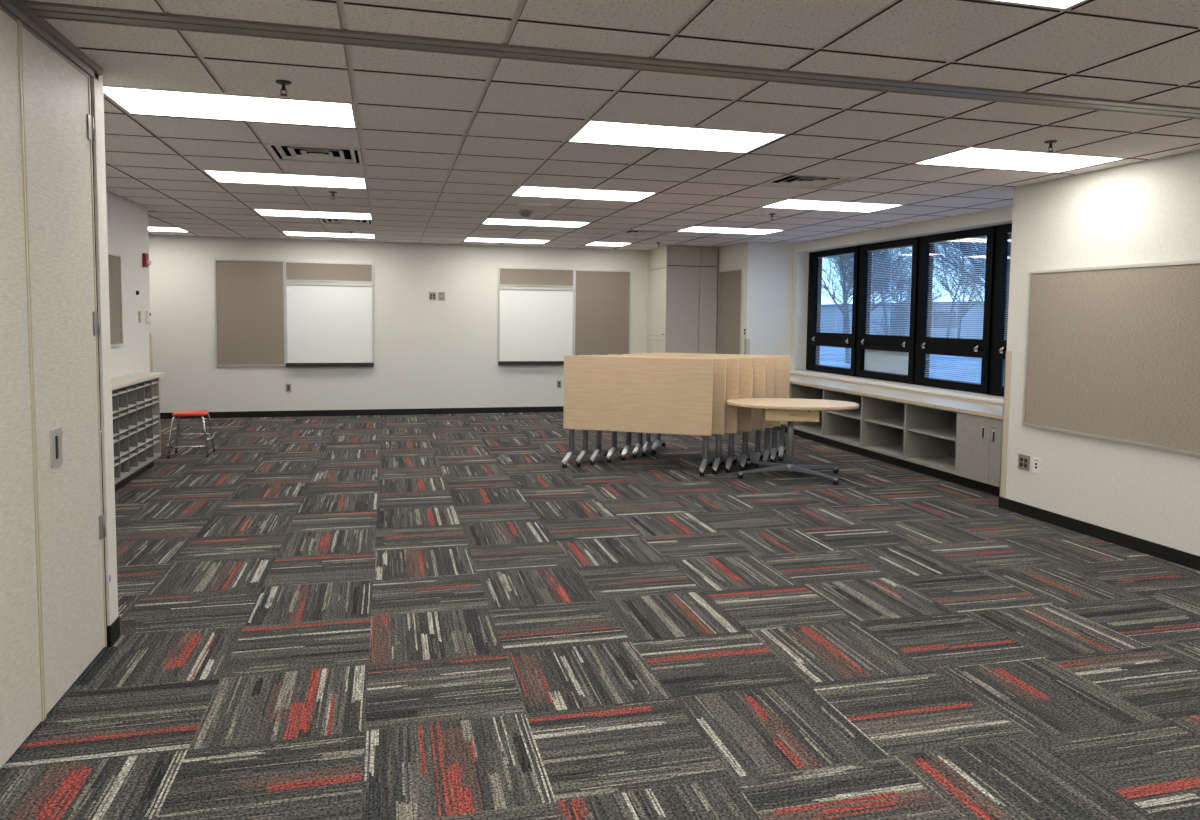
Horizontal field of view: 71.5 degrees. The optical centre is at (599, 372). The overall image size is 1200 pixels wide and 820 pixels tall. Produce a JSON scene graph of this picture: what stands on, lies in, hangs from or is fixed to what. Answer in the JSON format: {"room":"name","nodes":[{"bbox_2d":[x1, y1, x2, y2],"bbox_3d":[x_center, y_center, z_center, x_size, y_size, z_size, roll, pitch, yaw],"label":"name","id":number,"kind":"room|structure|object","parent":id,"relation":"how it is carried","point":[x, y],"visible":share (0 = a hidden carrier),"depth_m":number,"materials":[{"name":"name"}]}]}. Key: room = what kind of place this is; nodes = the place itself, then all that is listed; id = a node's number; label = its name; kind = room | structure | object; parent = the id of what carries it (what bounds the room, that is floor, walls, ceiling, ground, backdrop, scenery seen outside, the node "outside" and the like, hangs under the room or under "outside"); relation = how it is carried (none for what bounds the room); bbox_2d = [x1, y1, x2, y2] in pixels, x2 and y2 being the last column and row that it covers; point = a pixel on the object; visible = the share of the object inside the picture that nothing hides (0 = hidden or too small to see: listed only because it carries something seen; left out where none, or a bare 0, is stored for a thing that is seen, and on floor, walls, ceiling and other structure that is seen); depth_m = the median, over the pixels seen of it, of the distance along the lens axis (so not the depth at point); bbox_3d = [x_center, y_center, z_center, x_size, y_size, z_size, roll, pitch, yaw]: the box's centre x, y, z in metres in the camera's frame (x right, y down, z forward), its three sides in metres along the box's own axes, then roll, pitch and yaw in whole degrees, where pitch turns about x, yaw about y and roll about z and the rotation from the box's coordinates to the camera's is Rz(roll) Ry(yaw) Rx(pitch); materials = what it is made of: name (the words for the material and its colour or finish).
{"room":"classroom","nodes":[
{"label":"classroom","id":0,"kind":"room"},
{"bbox_2d":[106,190,150,377],"bbox_3d":[-5.704,-0.252,5.815,3.320,2.670,5.360,0,4,-14],"label":"wall","id":1,"kind":"structure","parent":0,"point":[127,220],"depth_m":8.14,"materials":[{"name":"white paint"}]},
{"bbox_2d":[108,252,123,346],"bbox_3d":[-4.336,-0.633,7.212,0.023,0.850,1.220,0,4,-14],"label":"board","id":2,"kind":"object","parent":1,"relation":"attached to","point":[114,260],"visible":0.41,"depth_m":7.63,"materials":[{"name":"beige fabric"}]},
{"bbox_2d":[142,253,150,266],"bbox_3d":[-4.667,-1.154,8.580,0.062,0.140,0.110,0,4,-14],"label":"fire alarm","id":3,"kind":"object","parent":1,"relation":"attached to","point":[146,262],"visible":1,"depth_m":8.53,"materials":[{"name":"red plastic"}]},
{"bbox_2d":[149,333,151,371],"bbox_3d":[-4.782,0.190,8.824,0.064,1.218,0.064,0,4,-14],"label":"trim","id":4,"kind":"structure","parent":1,"relation":"attached to","point":[150,341],"depth_m":8.79,"materials":[{"name":"beige plastic"}]},
{"bbox_2d":[148,234,648,412],"bbox_3d":[-3.570,-0.687,12.590,10.800,2.670,0.150,0,4,-14],"label":"wall","id":5,"kind":"structure","parent":0,"point":[428,353],"depth_m":12.62,"materials":[{"name":"white paint"}]},
{"bbox_2d":[214,259,285,365],"bbox_3d":[-5.077,-0.860,12.103,0.950,1.544,0.025,0,4,-14],"label":"board","id":6,"kind":"object","parent":5,"relation":"attached to","point":[249,294],"visible":1,"depth_m":12.10,"materials":[{"name":"beige fabric"}]},
{"bbox_2d":[284,261,373,366],"bbox_3d":[-4.005,-0.857,12.350,1.250,1.548,0.074,0,4,-14],"label":"whiteboard","id":7,"kind":"object","parent":5,"relation":"attached to","point":[329,306],"visible":1,"depth_m":12.37,"materials":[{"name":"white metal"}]},
{"bbox_2d":[286,363,373,366],"bbox_3d":[-4.011,-0.112,12.390,1.250,0.056,0.051,0,4,-14],"label":"marker tray","id":8,"kind":"object","parent":7,"relation":"on","point":[287,364],"depth_m":12.36,"materials":[{"name":"grey metal"}]},
{"bbox_2d":[160,406,563,418],"bbox_3d":[-4.020,0.609,12.483,9.860,0.090,0.012,0,4,-14],"label":"baseboard","id":9,"kind":"structure","parent":5,"relation":"attached to","point":[301,413],"depth_m":12.62,"materials":[{"name":"black rubber"}]},
{"bbox_2d":[498,267,574,364],"bbox_3d":[-0.996,-0.880,13.115,1.210,1.524,0.074,0,4,-14],"label":"whiteboard","id":10,"kind":"object","parent":5,"relation":"attached to","point":[536,305],"visible":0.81,"depth_m":13.12,"materials":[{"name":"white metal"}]},
{"bbox_2d":[498,361,563,364],"bbox_3d":[-1.001,-0.147,13.153,1.210,0.056,0.051,0,4,-14],"label":"marker tray","id":11,"kind":"object","parent":10,"relation":"on","point":[499,362],"depth_m":13.12,"materials":[{"name":"grey metal"}]},
{"bbox_2d":[574,269,630,355],"bbox_3d":[0.040,-0.880,13.404,0.940,1.524,0.025,0,4,-14],"label":"board","id":12,"kind":"object","parent":5,"relation":"attached to","point":[602,298],"visible":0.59,"depth_m":13.39,"materials":[{"name":"beige fabric"}]},
{"bbox_2d":[0,412,1199,819],"bbox_3d":[-0.948,1.222,4.607,12.621,0.001,17.429,0,4,-14],"label":"floor","id":13,"kind":"structure","parent":0,"point":[318,621],"depth_m":3.87,"materials":[{"name":"grey carpet"}]},
{"bbox_2d":[112,377,160,490],"bbox_3d":[-4.205,0.566,7.143,0.230,0.893,2.331,0,4,-14],"label":"base cabinet","id":14,"kind":"object","parent":13,"relation":"on","point":[135,407],"visible":0.4,"depth_m":7.54,"materials":[{"name":"grey laminate"}]},
{"bbox_2d":[112,381,157,395],"bbox_3d":[-4.198,0.175,7.116,0.212,0.013,2.293,0,4,-14],"label":"shelf","id":15,"kind":"object","parent":14,"relation":"attached to","point":[124,391],"depth_m":7.51,"materials":[{"name":"grey laminate"}]},
{"bbox_2d":[113,396,157,413],"bbox_3d":[-4.199,0.320,7.126,0.212,0.013,2.293,0,4,-14],"label":"shelf","id":16,"kind":"object","parent":14,"relation":"attached to","point":[140,402],"depth_m":7.52,"materials":[{"name":"grey laminate"}]},
{"bbox_2d":[113,421,158,443],"bbox_3d":[-4.202,0.565,7.143,0.212,0.013,2.293,0,4,-14],"label":"shelf","id":17,"kind":"object","parent":14,"relation":"attached to","point":[148,425],"depth_m":7.53,"materials":[{"name":"grey laminate"}]},
{"bbox_2d":[113,415,158,436],"bbox_3d":[-4.202,0.512,7.139,0.212,0.013,2.293,0,4,-14],"label":"shelf","id":18,"kind":"object","parent":14,"relation":"attached to","point":[123,429],"depth_m":7.53,"materials":[{"name":"grey laminate"}]},
{"bbox_2d":[113,401,158,418],"bbox_3d":[-4.200,0.366,7.129,0.212,0.013,2.293,0,4,-14],"label":"shelf","id":19,"kind":"object","parent":14,"relation":"attached to","point":[149,404],"depth_m":7.52,"materials":[{"name":"grey laminate"}]},
{"bbox_2d":[114,435,158,459],"bbox_3d":[-4.204,0.707,7.152,0.212,0.013,2.293,0,4,-14],"label":"shelf","id":20,"kind":"object","parent":14,"relation":"attached to","point":[133,447],"depth_m":7.54,"materials":[{"name":"grey laminate"}]},
{"bbox_2d":[114,440,159,466],"bbox_3d":[-4.204,0.761,7.156,0.212,0.013,2.293,0,4,-14],"label":"shelf","id":21,"kind":"object","parent":14,"relation":"attached to","point":[150,445],"depth_m":7.55,"materials":[{"name":"grey laminate"}]},
{"bbox_2d":[112,372,164,389],"bbox_3d":[-4.200,0.100,7.164,0.254,0.034,2.460,0,4,-14],"label":"countertop","id":22,"kind":"structure","parent":14,"relation":"on","point":[126,380],"depth_m":7.63,"materials":[{"name":"laminate"}]},
{"bbox_2d":[166,410,214,458],"bbox_3d":[-4.392,0.655,8.943,0.436,0.468,0.398,0,4,-15],"label":"stool","id":23,"kind":"object","parent":13,"relation":"on","point":[182,413],"visible":1,"depth_m":8.83,"materials":[{"name":"red plastic"}]},
{"bbox_2d":[562,355,712,475],"bbox_3d":[0.392,0.405,8.498,1.526,1.132,0.633,2,4,15],"label":"table","id":24,"kind":"object","parent":13,"relation":"on","point":[603,393],"visible":0.89,"depth_m":8.36,"materials":[{"name":"brown wood"}]},
{"bbox_2d":[576,355,725,474],"bbox_3d":[0.534,0.400,8.594,1.526,1.132,0.633,2,4,15],"label":"table","id":25,"kind":"object","parent":13,"relation":"on","point":[719,364],"visible":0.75,"depth_m":8.29,"materials":[{"name":"brown wood"}]},
{"bbox_2d":[590,355,738,472],"bbox_3d":[0.675,0.396,8.680,1.526,1.132,0.633,2,4,15],"label":"table","id":26,"kind":"object","parent":13,"relation":"on","point":[732,364],"visible":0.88,"depth_m":8.38,"materials":[{"name":"brown wood"}]},
{"bbox_2d":[606,354,752,470],"bbox_3d":[0.843,0.388,8.820,1.526,1.132,0.633,2,4,15],"label":"table","id":27,"kind":"object","parent":13,"relation":"on","point":[745,378],"visible":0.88,"depth_m":8.52,"materials":[{"name":"brown wood"}]},
{"bbox_2d":[647,246,717,353],"bbox_3d":[1.278,-0.650,13.260,0.854,2.615,0.935,0,4,-14],"label":"tall cabinet","id":28,"kind":"object","parent":13,"relation":"on","point":[682,280],"visible":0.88,"depth_m":12.80,"materials":[{"name":"grey laminate"}]},
{"bbox_2d":[621,354,765,467],"bbox_3d":[1.003,0.381,8.963,1.526,1.132,0.633,2,4,15],"label":"table","id":29,"kind":"object","parent":13,"relation":"on","point":[759,363],"visible":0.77,"depth_m":8.66,"materials":[{"name":"brown wood"}]},
{"bbox_2d":[632,353,774,465],"bbox_3d":[1.130,0.372,9.115,1.526,1.132,0.633,2,4,15],"label":"table","id":30,"kind":"object","parent":13,"relation":"on","point":[770,361],"visible":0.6,"depth_m":8.81,"materials":[{"name":"brown wood"}]},
{"bbox_2d":[642,353,781,462],"bbox_3d":[1.237,0.364,9.251,1.526,1.132,0.633,2,4,15],"label":"table","id":31,"kind":"object","parent":13,"relation":"on","point":[778,359],"visible":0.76,"depth_m":8.95,"materials":[{"name":"brown wood"}]},
{"bbox_2d":[652,352,789,460],"bbox_3d":[1.358,0.354,9.415,1.526,1.132,0.633,2,4,15],"label":"table","id":32,"kind":"object","parent":13,"relation":"on","point":[785,359],"visible":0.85,"depth_m":9.11,"materials":[{"name":"brown wood"}]},
{"bbox_2d":[727,398,858,484],"bbox_3d":[1.875,0.651,8.170,1.262,0.719,0.835,1,4,12],"label":"table","id":33,"kind":"object","parent":13,"relation":"on","point":[790,410],"visible":1,"depth_m":7.99,"materials":[{"name":"brown wood"}]},
{"bbox_2d":[790,383,826,444],"bbox_3d":[2.866,0.510,10.628,0.535,0.693,0.853,0,4,-14],"label":"shelf unit","id":34,"kind":"object","parent":13,"relation":"on","point":[805,429],"visible":0.35,"depth_m":10.96,"materials":[{"name":"grey laminate"}]},
{"bbox_2d":[822,389,865,455],"bbox_3d":[3.077,0.568,9.802,0.535,0.693,0.853,0,4,-14],"label":"shelf unit","id":35,"kind":"object","parent":13,"relation":"on","point":[841,428],"visible":0.52,"depth_m":10.15,"materials":[{"name":"grey laminate"}]},
{"bbox_2d":[860,395,909,468],"bbox_3d":[3.282,0.625,8.997,0.535,0.693,0.808,0,4,-14],"label":"shelf unit","id":36,"kind":"object","parent":13,"relation":"on","point":[882,420],"visible":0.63,"depth_m":9.33,"materials":[{"name":"grey laminate"}]},
{"bbox_2d":[904,403,962,484],"bbox_3d":[3.482,0.680,8.209,0.535,0.693,0.818,0,4,-14],"label":"shelf unit","id":37,"kind":"object","parent":13,"relation":"on","point":[930,433],"visible":0.57,"depth_m":8.55,"materials":[{"name":"grey laminate"}]},
{"bbox_2d":[954,412,1002,495],"bbox_3d":[3.673,0.737,7.406,0.562,0.693,0.840,0,4,-14],"label":"storage cabinet","id":38,"kind":"object","parent":13,"relation":"on","point":[978,438],"visible":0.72,"depth_m":7.45,"materials":[{"name":"grey laminate"}]},
{"bbox_2d":[790,373,1002,419],"bbox_3d":[3.132,0.211,9.503,0.566,0.057,5.235,0,4,-14],"label":"countertop","id":39,"kind":"structure","parent":38,"relation":"on","point":[963,405],"depth_m":8.85,"materials":[{"name":"laminate"}]},
{"bbox_2d":[28,0,1199,249],"bbox_3d":[-1.110,-1.470,4.498,11.890,0.158,16.900,0,4,-14],"label":"ceiling","id":40,"kind":"structure","parent":0,"point":[445,141],"depth_m":4.29,"materials":[{"name":"tile"}]},
{"bbox_2d":[0,0,102,80],"bbox_3d":[-2.019,-1.262,2.730,0.105,0.065,2.000,0,4,-14],"label":"trim","id":41,"kind":"structure","parent":40,"relation":"attached to","point":[41,27],"depth_m":3.18,"materials":[{"name":"grey metal"}]},
{"bbox_2d":[0,5,43,768],"bbox_3d":[-1.940,0.069,2.432,0.062,2.543,1.202,0,4,-14],"label":"door","id":42,"kind":"structure","parent":41,"relation":"attached to","point":[21,667],"depth_m":2.89,"materials":[{"name":"plastic"}]},
{"bbox_2d":[20,21,106,718],"bbox_3d":[-2.175,0.002,3.370,0.070,2.543,0.721,0,4,-14],"label":"door","id":43,"kind":"structure","parent":41,"relation":"attached to","point":[58,120],"depth_m":3.32,"materials":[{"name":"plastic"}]},
{"bbox_2d":[148,227,188,231],"bbox_3d":[-6.080,-1.883,10.879,1.193,0.008,0.584,0,4,-14],"label":"recessed light","id":44,"kind":"object","parent":40,"relation":"in","point":[167,229],"visible":0.41,"depth_m":11.00,"materials":[{"name":"white plastic"}]},
{"bbox_2d":[103,85,356,127],"bbox_3d":[-1.917,-1.397,4.407,1.193,0.008,0.584,0,4,-14],"label":"recessed light","id":45,"kind":"object","parent":40,"relation":"in","point":[134,100],"visible":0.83,"depth_m":4.37,"materials":[{"name":"white plastic"}]},
{"bbox_2d":[275,80,291,95],"bbox_3d":[-1.475,-1.326,3.881,0.072,0.070,0.072,0,4,-14],"label":"sprinkler head","id":46,"kind":"object","parent":40,"relation":"attached to","point":[283,83],"visible":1,"depth_m":3.87},
{"bbox_2d":[203,170,366,188],"bbox_3d":[-2.517,-1.564,6.764,1.193,0.008,0.584,0,4,-14],"label":"recessed light","id":47,"kind":"object","parent":40,"relation":"in","point":[219,176],"visible":1,"depth_m":6.75,"materials":[{"name":"white plastic"}]},
{"bbox_2d":[253,209,371,219],"bbox_3d":[-3.117,-1.730,9.122,1.193,0.008,0.584,0,4,-14],"label":"recessed light","id":48,"kind":"object","parent":40,"relation":"in","point":[263,212],"visible":1,"depth_m":9.12,"materials":[{"name":"white plastic"}]},
{"bbox_2d":[266,143,362,164],"bbox_3d":[-1.921,-1.541,5.657,0.584,0.134,0.584,0,4,-14],"label":"ceiling vent","id":49,"kind":"object","parent":40,"relation":"in","point":[281,152],"visible":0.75,"depth_m":5.78,"materials":[{"name":"white metal"}]},
{"bbox_2d":[282,231,374,237],"bbox_3d":[-3.717,-1.897,11.479,1.193,0.008,0.584,0,4,-14],"label":"recessed light","id":50,"kind":"object","parent":40,"relation":"in","point":[288,233],"visible":0.94,"depth_m":11.48,"materials":[{"name":"white plastic"}]},
{"bbox_2d":[319,218,372,225],"bbox_3d":[-2.971,-1.833,9.782,0.584,0.134,0.584,0,4,-14],"label":"ceiling vent","id":51,"kind":"object","parent":40,"relation":"in","point":[323,220],"visible":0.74,"depth_m":9.91,"materials":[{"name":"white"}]},
{"bbox_2d":[464,238,550,243],"bbox_3d":[-1.354,-1.911,12.080,1.193,0.008,0.584,0,4,-14],"label":"recessed light","id":52,"kind":"object","parent":40,"relation":"in","point":[466,239],"visible":0.99,"depth_m":12.09,"materials":[{"name":"white plastic"}]},
{"bbox_2d":[517,201,550,206],"bbox_3d":[-0.632,-1.621,8.009,0.330,0.021,0.330,0,4,-14],"label":"ceiling speaker","id":53,"kind":"object","parent":40,"relation":"attached to","point":[524,203],"visible":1,"depth_m":7.97,"materials":[{"name":"white metal"}]},
{"bbox_2d":[521,203,547,205],"bbox_3d":[-0.632,-1.614,8.010,0.272,0.005,0.272,0,4,-14],"label":"speaker grille","id":54,"kind":"object","parent":53,"relation":"attached to","point":[522,204],"depth_m":7.99,"materials":[{"name":"silver metal"}]},
{"bbox_2d":[481,218,590,227],"bbox_3d":[-0.754,-1.744,9.722,1.193,0.008,0.584,0,4,-14],"label":"recessed light","id":55,"kind":"object","parent":40,"relation":"in","point":[487,220],"visible":0.91,"depth_m":9.72,"materials":[{"name":"white plastic"}]},
{"bbox_2d":[511,185,656,201],"bbox_3d":[-0.154,-1.578,7.365,1.193,0.008,0.584,0,4,-14],"label":"recessed light","id":56,"kind":"object","parent":40,"relation":"in","point":[529,191],"visible":0.99,"depth_m":7.35,"materials":[{"name":"white plastic"}]},
{"bbox_2d":[585,242,631,245],"bbox_3d":[0.123,-1.920,12.455,0.584,0.008,0.584,0,4,-14],"label":"recessed light","id":57,"kind":"object","parent":40,"relation":"in","point":[591,243],"visible":0.93,"depth_m":12.50,"materials":[{"name":"white plastic"}]},
{"bbox_2d":[23,0,1199,118],"bbox_3d":[0.911,-1.319,3.713,6.180,0.032,0.134,0,4,-14],"label":"ceiling track","id":58,"kind":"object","parent":40,"relation":"attached to","point":[45,10],"depth_m":3.44,"materials":[{"name":"grey metal"}]},
{"bbox_2d":[617,229,673,235],"bbox_3d":[0.574,-1.854,10.683,0.584,0.134,0.584,0,4,-14],"label":"ceiling vent","id":59,"kind":"object","parent":40,"relation":"in","point":[626,232],"visible":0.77,"depth_m":10.79,"materials":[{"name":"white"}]},
{"bbox_2d":[567,119,786,152],"bbox_3d":[0.447,-1.411,5.007,1.193,0.008,0.584,0,4,-14],"label":"recessed light","id":60,"kind":"object","parent":40,"relation":"in","point":[592,131],"visible":1,"depth_m":4.97,"materials":[{"name":"white plastic"}]},
{"bbox_2d":[677,226,783,234],"bbox_3d":[1.609,-1.758,10.323,1.193,0.008,0.584,0,4,-14],"label":"recessed light","id":61,"kind":"object","parent":40,"relation":"in","point":[692,228],"visible":0.96,"depth_m":10.32,"materials":[{"name":"white plastic"}]},
{"bbox_2d":[756,173,858,189],"bbox_3d":[1.624,-1.562,6.557,0.584,0.134,0.584,0,4,-14],"label":"ceiling vent","id":62,"kind":"object","parent":40,"relation":"in","point":[802,181],"visible":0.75,"depth_m":6.63,"materials":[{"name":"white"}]},
{"bbox_2d":[761,199,902,211],"bbox_3d":[2.210,-1.592,7.965,1.193,0.008,0.584,0,4,-14],"label":"recessed light","id":63,"kind":"object","parent":40,"relation":"in","point":[787,203],"visible":1,"depth_m":7.96,"materials":[{"name":"white plastic"}]},
{"bbox_2d":[913,146,1126,172],"bbox_3d":[2.810,-1.425,5.608,1.193,0.008,0.584,0,4,-14],"label":"recessed light","id":64,"kind":"object","parent":40,"relation":"in","point":[973,157],"visible":1,"depth_m":5.58,"materials":[{"name":"white plastic"}]},
{"bbox_2d":[985,0,1086,9],"bbox_3d":[1.099,-1.230,2.445,1.193,0.008,0.584,0,4,-14],"label":"recessed light","id":65,"kind":"object","parent":40,"relation":"in","point":[1053,4],"visible":1,"depth_m":2.82,"materials":[{"name":"white plastic"}]},
{"bbox_2d":[1006,0,1080,7],"bbox_3d":[1.099,-1.232,2.445,1.169,0.004,0.560,0,4,-14],"label":"diffuser","id":66,"kind":"object","parent":65,"relation":"attached to","point":[1037,3],"depth_m":2.82,"materials":[{"name":"white plastic"}]},
{"bbox_2d":[716,242,793,372],"bbox_3d":[2.322,-0.652,13.058,1.030,2.670,2.150,0,4,-14],"label":"wall","id":67,"kind":"structure","parent":0,"point":[768,267],"depth_m":11.96,"materials":[{"name":"white paint"}]},
{"bbox_2d":[717,268,743,353],"bbox_3d":[1.937,-0.779,12.429,0.023,1.500,0.860,0,4,-14],"label":"board","id":68,"kind":"object","parent":67,"relation":"attached to","point":[730,300],"visible":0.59,"depth_m":12.39,"materials":[{"name":"beige fabric"}]},
{"bbox_2d":[744,339,749,354],"bbox_3d":[2.100,0.090,11.971,0.064,1.148,0.064,0,4,-14],"label":"trim","id":69,"kind":"structure","parent":67,"relation":"attached to","point":[746,341],"depth_m":11.91,"materials":[{"name":"beige plastic"}]},
{"bbox_2d":[791,205,1012,403],"bbox_3d":[3.555,-0.401,9.562,0.365,2.670,5.250,0,4,-14],"label":"wall","id":70,"kind":"structure","parent":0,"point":[1003,215],"depth_m":10.14,"materials":[{"name":"white paint"}]},
{"bbox_2d":[806,245,858,376],"bbox_3d":[3.174,-0.830,11.348,0.179,1.682,1.312,0,4,-14],"label":"window","id":71,"kind":"structure","parent":70,"relation":"attached to","point":[816,338],"depth_m":11.54,"materials":[{"name":"black"}]},
{"bbox_2d":[816,346,850,366],"bbox_3d":[3.201,-0.240,11.371,0.022,0.325,1.010,0,4,-14],"label":"window pane","id":72,"kind":"object","parent":70,"relation":"attached to","point":[817,347],"depth_m":11.55,"materials":[{"name":"blue"}]},
{"bbox_2d":[817,253,853,332],"bbox_3d":[3.210,-1.063,11.316,0.022,1.055,1.010,0,4,-14],"label":"blind","id":73,"kind":"object","parent":70,"relation":"attached to","point":[819,259],"depth_m":11.66,"materials":[{"name":"white plastic"}]},
{"bbox_2d":[864,349,908,374],"bbox_3d":[3.508,-0.154,10.165,0.022,0.325,0.999,0,4,-14],"label":"blind","id":74,"kind":"object","parent":70,"relation":"attached to","point":[889,362],"depth_m":10.18,"materials":[{"name":"white"}]},
{"bbox_2d":[855,237,918,383],"bbox_3d":[3.487,-0.743,10.120,0.179,1.682,1.252,0,4,-14],"label":"window","id":75,"kind":"structure","parent":70,"relation":"attached to","point":[891,354],"depth_m":10.17,"materials":[{"name":"black"}]},
{"bbox_2d":[866,245,912,334],"bbox_3d":[3.517,-0.978,10.110,0.022,1.055,0.995,0,4,-14],"label":"blind","id":76,"kind":"object","parent":70,"relation":"attached to","point":[869,256],"depth_m":10.24,"materials":[{"name":"blue"}]},
{"bbox_2d":[925,354,980,383],"bbox_3d":[3.812,-0.070,8.971,0.022,0.325,0.985,0,4,-14],"label":"window pane","id":77,"kind":"object","parent":70,"relation":"attached to","point":[927,357],"depth_m":9.02,"materials":[{"name":"blue"}]},
{"bbox_2d":[914,226,995,394],"bbox_3d":[3.791,-0.659,8.926,0.179,1.682,1.242,0,4,-14],"label":"window","id":78,"kind":"structure","parent":70,"relation":"attached to","point":[925,345],"depth_m":9.02,"materials":[{"name":"black metal"}]},
{"bbox_2d":[927,236,986,338],"bbox_3d":[3.821,-0.893,8.916,0.022,1.055,0.985,0,4,-14],"label":"blind","id":79,"kind":"object","parent":70,"relation":"attached to","point":[930,245],"depth_m":8.96,"materials":[{"name":"white"}]},
{"bbox_2d":[988,223,1011,396],"bbox_3d":[4.108,-0.571,7.679,0.179,1.682,1.362,0,4,-14],"label":"window","id":80,"kind":"structure","parent":70,"relation":"attached to","point":[1003,233],"depth_m":8.23,"materials":[{"name":"black metal"}]},
{"bbox_2d":[1005,232,1011,334],"bbox_3d":[4.139,-0.805,7.668,0.022,1.055,1.105,0,4,-14],"label":"blind","id":81,"kind":"object","parent":70,"relation":"attached to","point":[1008,235],"depth_m":8.20,"materials":[{"name":"white plastic"}]},
{"bbox_2d":[1000,150,1199,555],"bbox_3d":[5.000,0.099,2.415,1.090,2.670,9.350,0,4,-14],"label":"wall","id":82,"kind":"structure","parent":0,"point":[1147,211],"depth_m":5.87,"materials":[{"name":"white paint"}]},
{"bbox_2d":[999,351,1011,497],"bbox_3d":[3.348,0.426,6.824,0.064,1.200,0.064,0,4,-14],"label":"trim","id":83,"kind":"structure","parent":82,"relation":"attached to","point":[1008,357],"depth_m":6.81,"materials":[{"name":"beige plastic"}]},
{"bbox_2d":[1018,454,1029,470],"bbox_3d":[3.367,0.715,6.620,0.010,0.120,0.120,0,4,-14],"label":"wall outlet","id":84,"kind":"object","parent":82,"relation":"attached to","point":[1023,460],"visible":1,"depth_m":6.62,"materials":[{"name":"silver metal"}]},
{"bbox_2d":[1032,457,1040,473],"bbox_3d":[3.401,0.725,6.491,0.009,0.120,0.078,0,4,-14],"label":"data plate","id":85,"kind":"object","parent":82,"relation":"attached to","point":[1036,466],"visible":1,"depth_m":6.49,"materials":[{"name":"white plastic"}]},
{"bbox_2d":[998,496,1199,570],"bbox_3d":[4.596,1.388,2.410,0.312,0.090,9.362,0,4,-14],"label":"baseboard","id":86,"kind":"structure","parent":82,"relation":"attached to","point":[1186,559],"depth_m":5.85,"materials":[{"name":"black rubber"}]},
{"bbox_2d":[1022,260,1199,456],"bbox_3d":[3.666,-0.104,5.397,0.023,1.218,2.440,0,4,-14],"label":"board","id":87,"kind":"object","parent":82,"relation":"attached to","point":[1112,353],"visible":1,"depth_m":5.74,"materials":[{"name":"beige fabric"}]},
{"label":"outside","id":88,"kind":"structure","parent":0,"visible":0},
{"bbox_2d":[819,332,981,383],"bbox_3d":[49.803,-1.166,53.474,110.000,0.485,190.000,0,4,-14],"label":"ground","id":89,"kind":"structure","parent":88,"point":[933,357],"depth_m":35.26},
{"bbox_2d":[822,255,873,332],"bbox_3d":[19.993,-8.233,66.629,6.527,11.761,8.776,0,4,-11],"label":"bare tree","id":90,"kind":"object","parent":89,"relation":"on","point":[836,261],"visible":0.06,"depth_m":68.14,"materials":[{"name":"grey plant"}]},
{"bbox_2d":[821,247,911,363],"bbox_3d":[10.130,-4.955,34.082,8.608,9.397,6.645,-2,5,-32],"label":"bare tree","id":91,"kind":"object","parent":89,"relation":"on","point":[845,300],"visible":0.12,"depth_m":34.77,"materials":[{"name":"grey plant"}]},
{"bbox_2d":[850,248,910,334],"bbox_3d":[21.125,-8.029,63.807,6.527,11.761,8.776,4,5,41],"label":"bare tree","id":92,"kind":"object","parent":89,"relation":"on","point":[885,315],"visible":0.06,"depth_m":64.72,"materials":[{"name":"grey plant"}]},
{"bbox_2d":[842,247,960,335],"bbox_3d":[9.879,-1.997,27.232,3.422,4.422,2.794,-1,4,-17],"label":"bare tree","id":93,"kind":"object","parent":89,"relation":"on","point":[905,317],"visible":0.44,"depth_m":27.03,"materials":[{"name":"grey plant"}]},
{"bbox_2d":[820,301,983,338],"bbox_3d":[39.135,-6.037,96.959,12.800,3.900,88.800,0,4,-14],"label":"building","id":94,"kind":"structure","parent":89,"relation":"on","point":[831,308],"depth_m":87.99,"materials":[{"name":"grey"}]},
{"bbox_2d":[838,244,966,311],"bbox_3d":[16.103,-6.356,48.278,10.030,10.441,6.202,3,5,32],"label":"bare tree","id":95,"kind":"object","parent":89,"relation":"on","point":[884,260],"visible":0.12,"depth_m":47.64,"materials":[{"name":"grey plant"}]},
{"bbox_2d":[872,247,958,330],"bbox_3d":[23.452,-6.128,63.480,7.113,8.073,6.978,3,4,30],"label":"bare tree","id":96,"kind":"object","parent":89,"relation":"on","point":[911,247],"visible":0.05,"depth_m":63.35,"materials":[{"name":"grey plant"}]},
{"bbox_2d":[901,237,986,287],"bbox_3d":[11.662,-4.608,23.899,9.232,10.202,6.189,4,5,45],"label":"bare tree","id":97,"kind":"object","parent":89,"relation":"on","point":[969,252],"visible":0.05,"depth_m":24.79,"materials":[{"name":"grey plant"}]},
{"bbox_2d":[933,245,984,337],"bbox_3d":[27.295,-5.936,61.275,7.113,8.073,6.978,4,5,39],"label":"bare tree","id":98,"kind":"object","parent":89,"relation":"on","point":[939,276],"visible":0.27,"depth_m":60.77,"materials":[{"name":"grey plant"}]},
{"bbox_2d":[934,241,986,337],"bbox_3d":[26.599,-7.662,59.305,8.776,11.761,6.527,1,4,8],"label":"bare tree","id":99,"kind":"object","parent":89,"relation":"on","point":[953,280],"visible":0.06,"depth_m":59.66,"materials":[{"name":"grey plant"}]},
{"bbox_2d":[935,237,986,305],"bbox_3d":[15.650,-4.152,30.729,6.382,8.380,7.379,0,4,-7],"label":"bare tree","id":100,"kind":"object","parent":89,"relation":"on","point":[982,262],"visible":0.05,"depth_m":31.86,"materials":[{"name":"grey plant"}]},
{"bbox_3d":[-2.956,-0.078,3.716,1.270,2.670,0.075,0,4,-14],"label":"wall","id":101,"kind":"structure","parent":0,"visible":0},
{"bbox_2d":[90,74,119,647],"bbox_3d":[-2.281,-0.050,3.780,0.082,2.620,0.145,0,4,-14],"label":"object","id":102,"kind":"structure","parent":101,"relation":"attached to","point":[96,87],"depth_m":3.77,"materials":[{"name":"beige paint"}]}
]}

